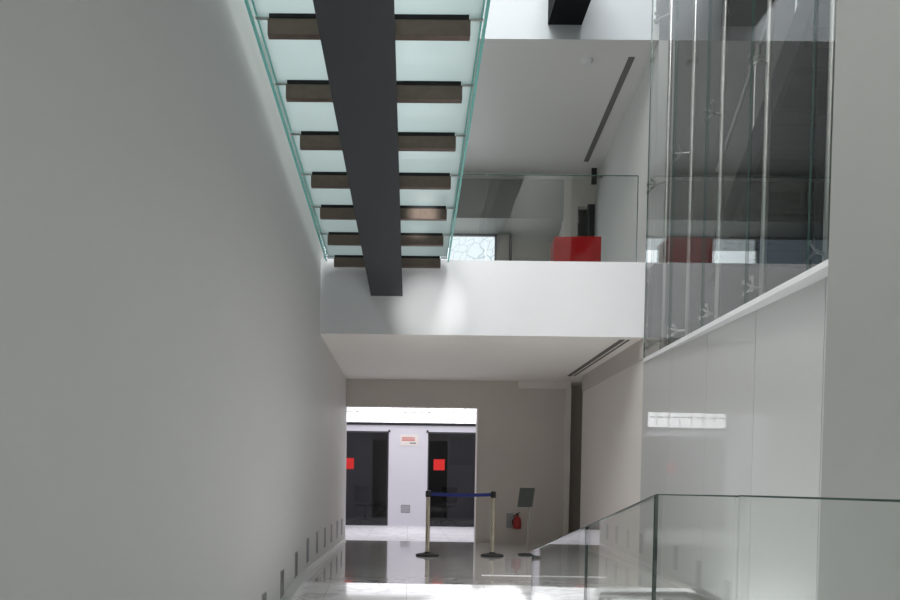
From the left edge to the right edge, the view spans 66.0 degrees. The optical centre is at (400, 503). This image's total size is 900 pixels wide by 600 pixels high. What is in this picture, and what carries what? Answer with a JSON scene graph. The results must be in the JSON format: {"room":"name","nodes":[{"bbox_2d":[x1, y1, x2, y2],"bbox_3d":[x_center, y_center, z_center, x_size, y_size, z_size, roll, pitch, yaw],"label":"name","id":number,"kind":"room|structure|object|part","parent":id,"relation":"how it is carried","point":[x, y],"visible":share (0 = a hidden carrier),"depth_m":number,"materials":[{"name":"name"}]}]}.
{"room":"lobby","nodes":[
{"label":"lobby","id":0,"kind":"room"},
{"bbox_2d":[0,0,346,599],"bbox_3d":[-3.150,-4.478,5.316,4.248,12.435,16.800,1,2,1],"label":"wall","id":1,"kind":"structure","parent":0,"point":[173,408],"depth_m":3.10,"materials":[{"name":"white paint"}]},
{"bbox_2d":[262,592,266,599],"bbox_3d":[-1.100,0.861,5.579,0.006,0.280,0.160,1,2,1],"label":"step light","id":2,"kind":"object","parent":1,"relation":"attached to","point":[264,595],"visible":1,"depth_m":5.59,"materials":[{"name":"grey metal"}]},
{"bbox_2d":[280,569,283,598],"bbox_3d":[-1.090,0.752,6.376,0.006,0.280,0.160,1,2,1],"label":"step light","id":3,"kind":"object","parent":1,"relation":"attached to","point":[282,571],"visible":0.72,"depth_m":6.35,"materials":[{"name":"grey metal"}]},
{"bbox_2d":[295,551,297,577],"bbox_3d":[-1.079,0.638,7.173,0.006,0.280,0.160,1,2,1],"label":"step light","id":4,"kind":"object","parent":1,"relation":"attached to","point":[296,553],"visible":0.83,"depth_m":7.18,"materials":[{"name":"grey metal"}]},
{"bbox_2d":[306,538,308,562],"bbox_3d":[-1.069,0.535,7.980,0.006,0.280,0.160,1,2,1],"label":"step light","id":5,"kind":"object","parent":1,"relation":"attached to","point":[307,548],"visible":1,"depth_m":7.97,"materials":[{"name":"grey metal"}]},
{"bbox_2d":[280,539,345,599],"bbox_3d":[-1.016,0.860,8.939,0.100,0.310,7.400,1,2,1],"label":"baseboard","id":6,"kind":"structure","parent":1,"relation":"attached to","point":[295,588],"depth_m":7.25,"materials":[{"name":"white stone"}]},
{"bbox_2d":[316,531,317,553],"bbox_3d":[-1.059,0.489,8.799,0.006,0.280,0.160,1,2,1],"label":"step light","id":7,"kind":"object","parent":1,"relation":"attached to","point":[317,531],"visible":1,"depth_m":8.78,"materials":[{"name":"grey metal"}]},
{"bbox_2d":[324,527,325,547],"bbox_3d":[-1.049,0.467,9.629,0.006,0.280,0.160,1,2,1],"label":"step light","id":8,"kind":"object","parent":1,"relation":"attached to","point":[325,527],"visible":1,"depth_m":9.62,"materials":[{"name":"grey metal"}]},
{"bbox_2d":[347,422,475,525],"bbox_3d":[1.210,-1.119,17.423,8.400,3.385,0.120,1,2,1],"label":"wall","id":9,"kind":"structure","parent":0,"point":[408,465],"depth_m":17.38,"materials":[{"name":"white paint"}]},
{"bbox_2d":[346,431,388,525],"bbox_3d":[-1.489,-0.656,17.434,2.375,2.377,0.035,1,2,1],"label":"door","id":10,"kind":"structure","parent":9,"relation":"in","point":[367,452],"depth_m":17.42,"materials":[{"name":"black glass"}]},
{"bbox_2d":[400,434,418,445],"bbox_3d":[0.232,-1.604,17.352,0.460,0.280,0.016,1,2,1],"label":"shop sign","id":11,"kind":"object","parent":9,"relation":"attached to","point":[405,439],"visible":1,"depth_m":17.35,"materials":[{"name":"white"}]},
{"bbox_2d":[347,423,475,425],"bbox_3d":[1.222,-1.982,17.319,8.400,0.045,0.039,1,2,1],"label":"trim","id":12,"kind":"structure","parent":9,"relation":"attached to","point":[347,423],"depth_m":17.31,"materials":[{"name":"grey metal"}]},
{"bbox_2d":[347,407,475,423],"bbox_3d":[0.327,-2.305,17.246,5.840,0.550,0.180,1,2,1],"label":"window","id":13,"kind":"structure","parent":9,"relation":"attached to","point":[354,414],"depth_m":17.18,"materials":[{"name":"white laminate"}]},
{"bbox_2d":[427,432,475,526],"bbox_3d":[1.941,-0.604,17.396,2.503,2.377,0.035,1,2,1],"label":"door","id":14,"kind":"structure","parent":9,"relation":"in","point":[451,455],"depth_m":17.39,"materials":[{"name":"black glass"}]},
{"bbox_2d":[346,379,565,543],"bbox_3d":[1.042,-0.774,12.682,4.082,2.950,0.220,1,2,1],"label":"wall","id":15,"kind":"structure","parent":0,"point":[515,450],"depth_m":12.55,"materials":[{"name":"paint"}]},
{"bbox_2d":[506,513,513,527],"bbox_3d":[2.000,0.304,12.585,0.130,0.270,0.012,1,2,1],"label":"wall plate","id":16,"kind":"object","parent":15,"relation":"attached to","point":[509,516],"visible":1,"depth_m":12.58,"materials":[{"name":"grey metal"}]},
{"bbox_2d":[512,512,520,528],"bbox_3d":[2.120,0.300,12.490,0.163,0.301,0.165,2,2,45],"label":"fire extinguisher","id":17,"kind":"object","parent":15,"relation":"attached to","point":[516,522],"visible":1,"depth_m":12.43,"materials":[{"name":"red metal"}]},
{"bbox_2d":[518,381,570,388],"bbox_3d":[2.619,-2.156,12.506,0.955,0.130,0.020,1,2,1],"label":"trim","id":18,"kind":"structure","parent":15,"relation":"attached to","point":[521,384],"depth_m":12.49,"materials":[{"name":"white paint"}]},
{"bbox_2d":[562,389,571,543],"bbox_3d":[3.030,-0.675,12.537,0.100,2.820,0.030,1,2,1],"label":"trim","id":19,"kind":"structure","parent":15,"relation":"attached to","point":[568,391],"depth_m":12.52,"materials":[{"name":"white"}]},
{"bbox_2d":[474,409,476,524],"bbox_3d":[1.202,-1.196,16.571,8.800,3.585,7.580,1,2,1],"label":"wall","id":20,"kind":"structure","parent":0,"point":[476,409],"depth_m":12.84,"materials":[{"name":"white paint"}]},
{"bbox_2d":[320,259,645,336],"bbox_3d":[1.042,-2.617,8.860,4.112,0.944,0.200,1,2,1],"label":"wall","id":21,"kind":"structure","parent":0,"point":[458,297],"depth_m":8.76,"materials":[{"name":"paint"}]},
{"bbox_2d":[244,0,490,295],"bbox_3d":[-0.201,-3.524,4.578,1.550,1.990,8.340,1,2,1],"label":"bridge","id":22,"kind":"object","parent":21,"relation":"attached to","point":[377,97],"visible":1,"depth_m":5.23,"materials":[{"name":"clear glass"}]},
{"bbox_3d":[-0.922,-3.636,8.332,0.016,1.157,0.672,1,2,1],"label":"glass","id":23,"kind":"part","parent":22,"relation":"part of","materials":[{"name":"clear glass"}]},
{"bbox_3d":[-0.209,-3.252,4.232,1.480,0.065,0.668,1,2,1],"label":"floor panel","id":24,"kind":"part","parent":22,"relation":"part of","materials":[{"name":"clear glass"}]},
{"bbox_3d":[-0.201,-3.233,4.916,1.480,0.065,0.668,1,2,1],"label":"floor panel","id":25,"kind":"part","parent":22,"relation":"part of","materials":[{"name":"clear glass"}]},
{"bbox_3d":[-0.194,-3.214,5.600,1.480,0.065,0.668,1,2,1],"label":"floor panel","id":26,"kind":"part","parent":22,"relation":"part of","materials":[{"name":"clear glass"}]},
{"bbox_3d":[-0.187,-3.195,6.284,1.480,0.065,0.668,1,2,1],"label":"floor panel","id":27,"kind":"part","parent":22,"relation":"part of","materials":[{"name":"clear glass"}]},
{"bbox_3d":[-0.179,-3.176,6.969,1.480,0.065,0.668,1,2,1],"label":"floor panel","id":28,"kind":"part","parent":22,"relation":"part of","materials":[{"name":"clear glass"}]},
{"bbox_3d":[-0.172,-3.157,7.653,1.480,0.065,0.668,1,2,1],"label":"floor panel","id":29,"kind":"part","parent":22,"relation":"part of","materials":[{"name":"clear glass"}]},
{"bbox_3d":[-0.165,-3.139,8.337,1.480,0.065,0.668,1,2,1],"label":"floor panel","id":30,"kind":"part","parent":22,"relation":"part of","materials":[{"name":"clear glass"}]},
{"bbox_3d":[0.593,-3.650,6.947,0.016,1.157,0.672,1,2,1],"label":"glass","id":31,"kind":"part","parent":22,"relation":"part of","materials":[{"name":"clear glass"}]},
{"bbox_3d":[0.585,-3.669,6.263,0.016,1.157,0.672,1,2,1],"label":"glass","id":32,"kind":"part","parent":22,"relation":"part of","materials":[{"name":"clear glass"}]},
{"bbox_3d":[0.578,-3.688,5.578,0.016,1.157,0.672,1,2,1],"label":"glass","id":33,"kind":"part","parent":22,"relation":"part of","materials":[{"name":"clear glass"}]},
{"bbox_3d":[0.571,-3.707,4.894,0.016,1.157,0.672,1,2,1],"label":"glass","id":34,"kind":"part","parent":22,"relation":"part of","materials":[{"name":"clear glass"}]},
{"bbox_2d":[463,174,638,261],"bbox_3d":[1.020,-3.644,8.800,3.998,1.111,0.017,1,2,1],"label":"glass railing","id":35,"kind":"object","parent":21,"relation":"on","point":[463,174],"visible":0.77,"depth_m":8.77,"materials":[{"name":"teal"}]},
{"bbox_2d":[320,327,647,387],"bbox_3d":[1.582,-2.298,11.094,5.152,0.200,4.659,1,2,1],"label":"ceiling","id":36,"kind":"structure","parent":0,"point":[358,356],"depth_m":10.16,"materials":[{"name":"white paint"}]},
{"bbox_2d":[568,340,629,375],"bbox_3d":[2.913,-2.151,10.352,0.130,0.012,2.920,1,2,1],"label":"ceiling vent","id":37,"kind":"object","parent":36,"relation":"in","point":[619,341],"visible":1,"depth_m":10.01,"materials":[{"name":"grey metal"}]},
{"bbox_2d":[296,525,695,599],"bbox_3d":[1.104,1.151,10.948,8.400,0.800,13.550,1,2,1],"label":"floor","id":38,"kind":"structure","parent":0,"point":[355,561],"depth_m":8.37,"materials":[{"name":"tile"}]},
{"bbox_2d":[416,490,490,556],"bbox_3d":[0.782,0.287,10.133,1.096,0.962,0.344,1,2,1],"label":"barrier post","id":39,"kind":"object","parent":38,"relation":"on","point":[429,493],"visible":1,"depth_m":10.12,"materials":[{"name":"silver metal"}]},
{"bbox_3d":[0.406,0.305,10.138,0.062,0.825,0.062,1,2,1],"label":"post","id":40,"kind":"part","parent":39,"relation":"part of","materials":[{"name":"beige metal"}]},
{"bbox_2d":[481,491,503,556],"bbox_3d":[1.371,0.294,10.217,0.344,0.962,0.344,1,2,1],"label":"barrier post","id":41,"kind":"object","parent":38,"relation":"on","point":[491,553],"visible":1,"depth_m":10.19,"materials":[{"name":"silver metal"}]},
{"bbox_3d":[1.371,0.317,10.217,0.062,0.825,0.062,1,2,1],"label":"post","id":42,"kind":"part","parent":41,"relation":"part of","materials":[{"name":"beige metal"}]},
{"bbox_2d":[517,488,534,555],"bbox_3d":[1.912,0.267,10.440,0.249,1.019,0.249,2,2,26],"label":"sign stand","id":43,"kind":"object","parent":38,"relation":"on","point":[526,495],"visible":0.88,"depth_m":10.44,"materials":[{"name":"grey metal"}]},
{"bbox_3d":[1.908,-0.099,10.444,0.279,0.288,0.107,1,2,1],"label":"sign panel","id":44,"kind":"part","parent":43,"relation":"part of","materials":[{"name":"grey"}]},
{"bbox_2d":[482,575,605,577],"bbox_3d":[1.661,0.838,7.982,1.430,0.006,0.070,1,2,1],"label":"floor strip","id":45,"kind":"object","parent":38,"relation":"on","point":[482,575],"visible":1,"depth_m":7.98,"materials":[{"name":"white metal"}]},
{"bbox_2d":[497,234,511,260],"bbox_3d":[-1.410,-4.281,13.570,7.150,2.050,0.170,1,2,1],"label":"wall","id":46,"kind":"structure","parent":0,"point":[502,239],"depth_m":13.44,"materials":[{"name":"paint"}]},
{"bbox_2d":[440,234,496,260],"bbox_3d":[-1.554,-4.353,13.560,6.860,1.910,0.090,1,2,1],"label":"window","id":47,"kind":"structure","parent":46,"relation":"attached to","point":[464,246],"depth_m":13.51,"materials":[{"name":"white glass"}]},
{"bbox_2d":[454,214,579,260],"bbox_3d":[-0.800,-5.415,15.093,8.300,0.149,4.550,1,2,1],"label":"wall","id":48,"kind":"structure","parent":0,"point":[531,241],"depth_m":13.36,"materials":[{"name":"grey paint"}]},
{"bbox_2d":[456,179,595,236],"bbox_3d":[-0.709,-4.604,12.763,8.560,2.760,0.150,1,2,1],"label":"wall","id":49,"kind":"structure","parent":0,"point":[509,200],"depth_m":12.63,"materials":[{"name":"grey paint"}]},
{"bbox_2d":[587,204,594,235],"bbox_3d":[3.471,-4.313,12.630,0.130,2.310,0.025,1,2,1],"label":"door","id":50,"kind":"structure","parent":49,"relation":"in","point":[590,207],"depth_m":12.59,"materials":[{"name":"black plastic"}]},
{"bbox_2d":[462,20,658,179],"bbox_3d":[-0.263,-6.110,13.012,9.400,0.250,8.659,1,2,1],"label":"ceiling","id":51,"kind":"structure","parent":0,"point":[537,109],"depth_m":10.14,"materials":[{"name":"white paint"}]},
{"bbox_2d":[581,57,592,66],"bbox_3d":[2.460,-5.809,9.087,0.160,0.055,0.160,1,2,1],"label":"smoke detector","id":52,"kind":"object","parent":51,"relation":"attached to","point":[587,61],"visible":1,"depth_m":9.04,"materials":[{"name":"white plastic"}]},
{"bbox_2d":[584,57,634,161],"bbox_3d":[3.110,-5.857,10.434,0.080,0.012,2.898,1,2,4],"label":"ceiling vent","id":53,"kind":"object","parent":51,"relation":"in","point":[630,60],"visible":1,"depth_m":10.12,"materials":[{"name":"grey metal"}]},
{"bbox_2d":[577,210,594,236],"bbox_3d":[3.531,-4.553,13.216,0.570,2.760,0.850,1,2,1],"label":"wall","id":54,"kind":"structure","parent":0,"point":[582,226],"depth_m":13.51,"materials":[{"name":"grey paint"}]},
{"bbox_2d":[579,338,659,568],"bbox_3d":[3.186,-0.677,10.329,0.200,2.950,3.080,1,2,1],"label":"wall","id":55,"kind":"structure","parent":0,"point":[612,407],"depth_m":9.98,"materials":[{"name":"white paint"}]},
{"bbox_2d":[568,387,582,540],"bbox_3d":[3.425,-0.733,12.496,1.250,2.950,1.700,1,2,1],"label":"wall niche","id":56,"kind":"object","parent":55,"relation":"in","point":[576,393],"visible":0.07,"depth_m":13.25,"materials":[{"name":"paint"}]},
{"bbox_2d":[639,350,670,577],"bbox_3d":[3.088,-0.217,8.382,0.020,3.135,0.836,1,2,-2],"label":"wall panel","id":57,"kind":"object","parent":55,"relation":"attached to","point":[657,370],"visible":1,"depth_m":8.36,"materials":[{"name":"grey paint"}]},
{"bbox_2d":[594,40,674,267],"bbox_3d":[3.487,-4.478,10.662,0.200,2.770,3.984,1,2,5],"label":"wall","id":58,"kind":"structure","parent":0,"point":[615,196],"depth_m":9.49,"materials":[{"name":"white paint"}]},
{"bbox_2d":[591,168,601,184],"bbox_3d":[3.426,-5.702,12.010,0.190,0.280,0.030,1,2,1],"label":"wall sign","id":59,"kind":"object","parent":58,"relation":"attached to","point":[593,170],"visible":0.94,"depth_m":12.00,"materials":[{"name":"black plastic"}]},
{"bbox_3d":[3.376,-5.703,12.011,0.090,0.280,0.030,1,2,1],"label":"sign panel","id":60,"kind":"part","parent":59,"relation":"part of","materials":[{"name":"black plastic"}]},
{"bbox_2d":[645,268,649,326],"bbox_3d":[-0.206,-3.122,13.193,9.600,0.190,8.460,1,2,1],"label":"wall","id":61,"kind":"structure","parent":0,"point":[648,269],"depth_m":9.61,"materials":[{"name":"grey paint"}]},
{"bbox_2d":[550,236,600,261],"bbox_3d":[2.378,-3.324,9.381,0.620,0.500,0.350,1,2,4],"label":"seat","id":62,"kind":"object","parent":61,"relation":"on","point":[582,248],"visible":0.45,"depth_m":9.20,"materials":[{"name":"fabric"}]},
{"bbox_2d":[485,0,811,349],"bbox_3d":[2.865,-6.126,8.743,7.652,9.150,0.200,1,2,1],"label":"wall","id":63,"kind":"structure","parent":0,"point":[740,11],"depth_m":8.68,"materials":[{"name":"grey paint"}]},
{"bbox_2d":[548,0,590,24],"bbox_3d":[2.023,-6.271,4.477,0.425,0.750,8.340,1,2,1],"label":"steel beam","id":64,"kind":"structure","parent":63,"relation":"attached to","point":[560,12],"depth_m":8.44,"materials":[{"name":"black metal"}]},
{"bbox_2d":[643,0,836,357],"bbox_3d":[3.267,-6.215,6.732,0.276,8.850,3.986,1,2,1],"label":"glass wall","id":65,"kind":"structure","parent":0,"point":[768,63],"depth_m":7.03,"materials":[{"name":"teal"}]},
{"bbox_3d":[3.349,-6.202,8.503,0.056,8.730,0.056,1,2,1],"label":"steel post","id":66,"kind":"part","parent":65,"relation":"part of","materials":[{"name":"silver metal"}]},
{"bbox_3d":[3.341,-6.181,7.756,0.056,8.730,0.056,1,2,1],"label":"steel post","id":67,"kind":"part","parent":65,"relation":"part of","materials":[{"name":"silver metal"}]},
{"bbox_3d":[3.332,-6.161,6.996,0.056,8.730,0.056,1,2,1],"label":"steel post","id":68,"kind":"part","parent":65,"relation":"part of","materials":[{"name":"silver metal"}]},
{"bbox_3d":[3.321,-6.136,6.091,0.056,8.730,0.056,1,2,1],"label":"steel post","id":69,"kind":"part","parent":65,"relation":"part of","materials":[{"name":"silver metal"}]},
{"bbox_3d":[3.311,-6.110,5.139,0.056,8.730,0.056,1,2,1],"label":"steel post","id":70,"kind":"part","parent":65,"relation":"part of","materials":[{"name":"silver metal"}]},
{"bbox_2d":[818,0,899,599],"bbox_3d":[4.519,-4.239,0.797,3.030,12.435,7.930,1,2,1],"label":"wall","id":71,"kind":"structure","parent":0,"point":[859,542],"depth_m":4.47,"materials":[{"name":"grey paint"}]},
{"bbox_3d":[0.916,1.377,2.978,4.112,0.780,2.400,1,2,1],"label":"floor","id":72,"kind":"structure","parent":0,"visible":0},
{"bbox_2d":[531,494,899,599],"bbox_3d":[0.694,0.678,1.849,0.163,1.422,4.489,1,2,3],"label":"guard","id":73,"kind":"object","parent":72,"relation":"on","point":[666,595],"visible":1,"depth_m":1.84,"materials":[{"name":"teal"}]},
{"bbox_3d":[0.734,0.683,3.344,0.010,1.231,1.497,1,2,3],"label":"guard panel","id":74,"kind":"part","parent":73,"relation":"part of","materials":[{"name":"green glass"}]},
{"bbox_3d":[0.664,0.532,2.169,0.010,1.128,0.829,1,2,3],"label":"guard panel","id":75,"kind":"part","parent":73,"relation":"part of","materials":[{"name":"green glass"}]},
{"bbox_3d":[0.754,0.376,1.629,0.026,0.301,2.456,1,2,3],"label":"handrail","id":76,"kind":"part","parent":73,"relation":"part of","materials":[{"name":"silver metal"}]},
{"bbox_3d":[4.980,-1.564,6.798,3.240,0.200,3.890,1,2,1],"label":"floor","id":77,"kind":"structure","parent":0,"visible":0},
{"bbox_2d":[708,0,829,285],"bbox_3d":[4.536,-4.351,6.676,1.510,5.266,3.468,1,2,1],"label":"staircase","id":78,"kind":"structure","parent":77,"relation":"on","point":[791,100],"depth_m":7.42,"materials":[{"name":"black"}]},
{"bbox_3d":[3.831,-4.987,6.698,0.044,4.016,3.279,1,2,1],"label":"handrail","id":79,"kind":"part","parent":78,"relation":"part of","materials":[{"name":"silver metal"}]},
{"bbox_3d":[3.286,0.041,6.860,0.100,3.509,3.888,1,2,1],"label":"wall","id":80,"kind":"structure","parent":0,"visible":0},
{"bbox_2d":[666,333,707,592],"bbox_3d":[3.112,-0.193,7.522,0.020,3.135,0.876,1,2,-2],"label":"wall panel","id":81,"kind":"object","parent":80,"relation":"attached to","point":[689,359],"visible":1,"depth_m":7.47,"materials":[{"name":"grey paint"}]},
{"bbox_2d":[701,310,756,599],"bbox_3d":[3.138,-0.168,6.627,0.020,3.135,0.906,1,2,-2],"label":"wall panel","id":82,"kind":"object","parent":80,"relation":"attached to","point":[731,346],"visible":1,"depth_m":6.58,"materials":[{"name":"white glass"}]},
{"bbox_2d":[643,259,827,361],"bbox_3d":[3.211,-1.764,6.802,0.304,0.048,3.908,1,2,1],"label":"ledge","id":83,"kind":"object","parent":80,"relation":"on","point":[818,272],"visible":0.43,"depth_m":5.88,"materials":[{"name":"white"}]},
{"bbox_2d":[748,278,825,599],"bbox_3d":[3.164,-0.142,5.692,0.020,3.135,0.956,1,2,-2],"label":"wall panel","id":84,"kind":"object","parent":80,"relation":"attached to","point":[790,330],"visible":0.89,"depth_m":5.63,"materials":[{"name":"grey paint"}]},
{"bbox_2d":[816,277,827,599],"bbox_3d":[3.182,-0.124,5.057,0.020,3.135,0.305,1,2,-2],"label":"wall panel","id":85,"kind":"object","parent":80,"relation":"attached to","point":[826,277],"visible":0.11,"depth_m":5.19,"materials":[{"name":"white glass"}]}
]}

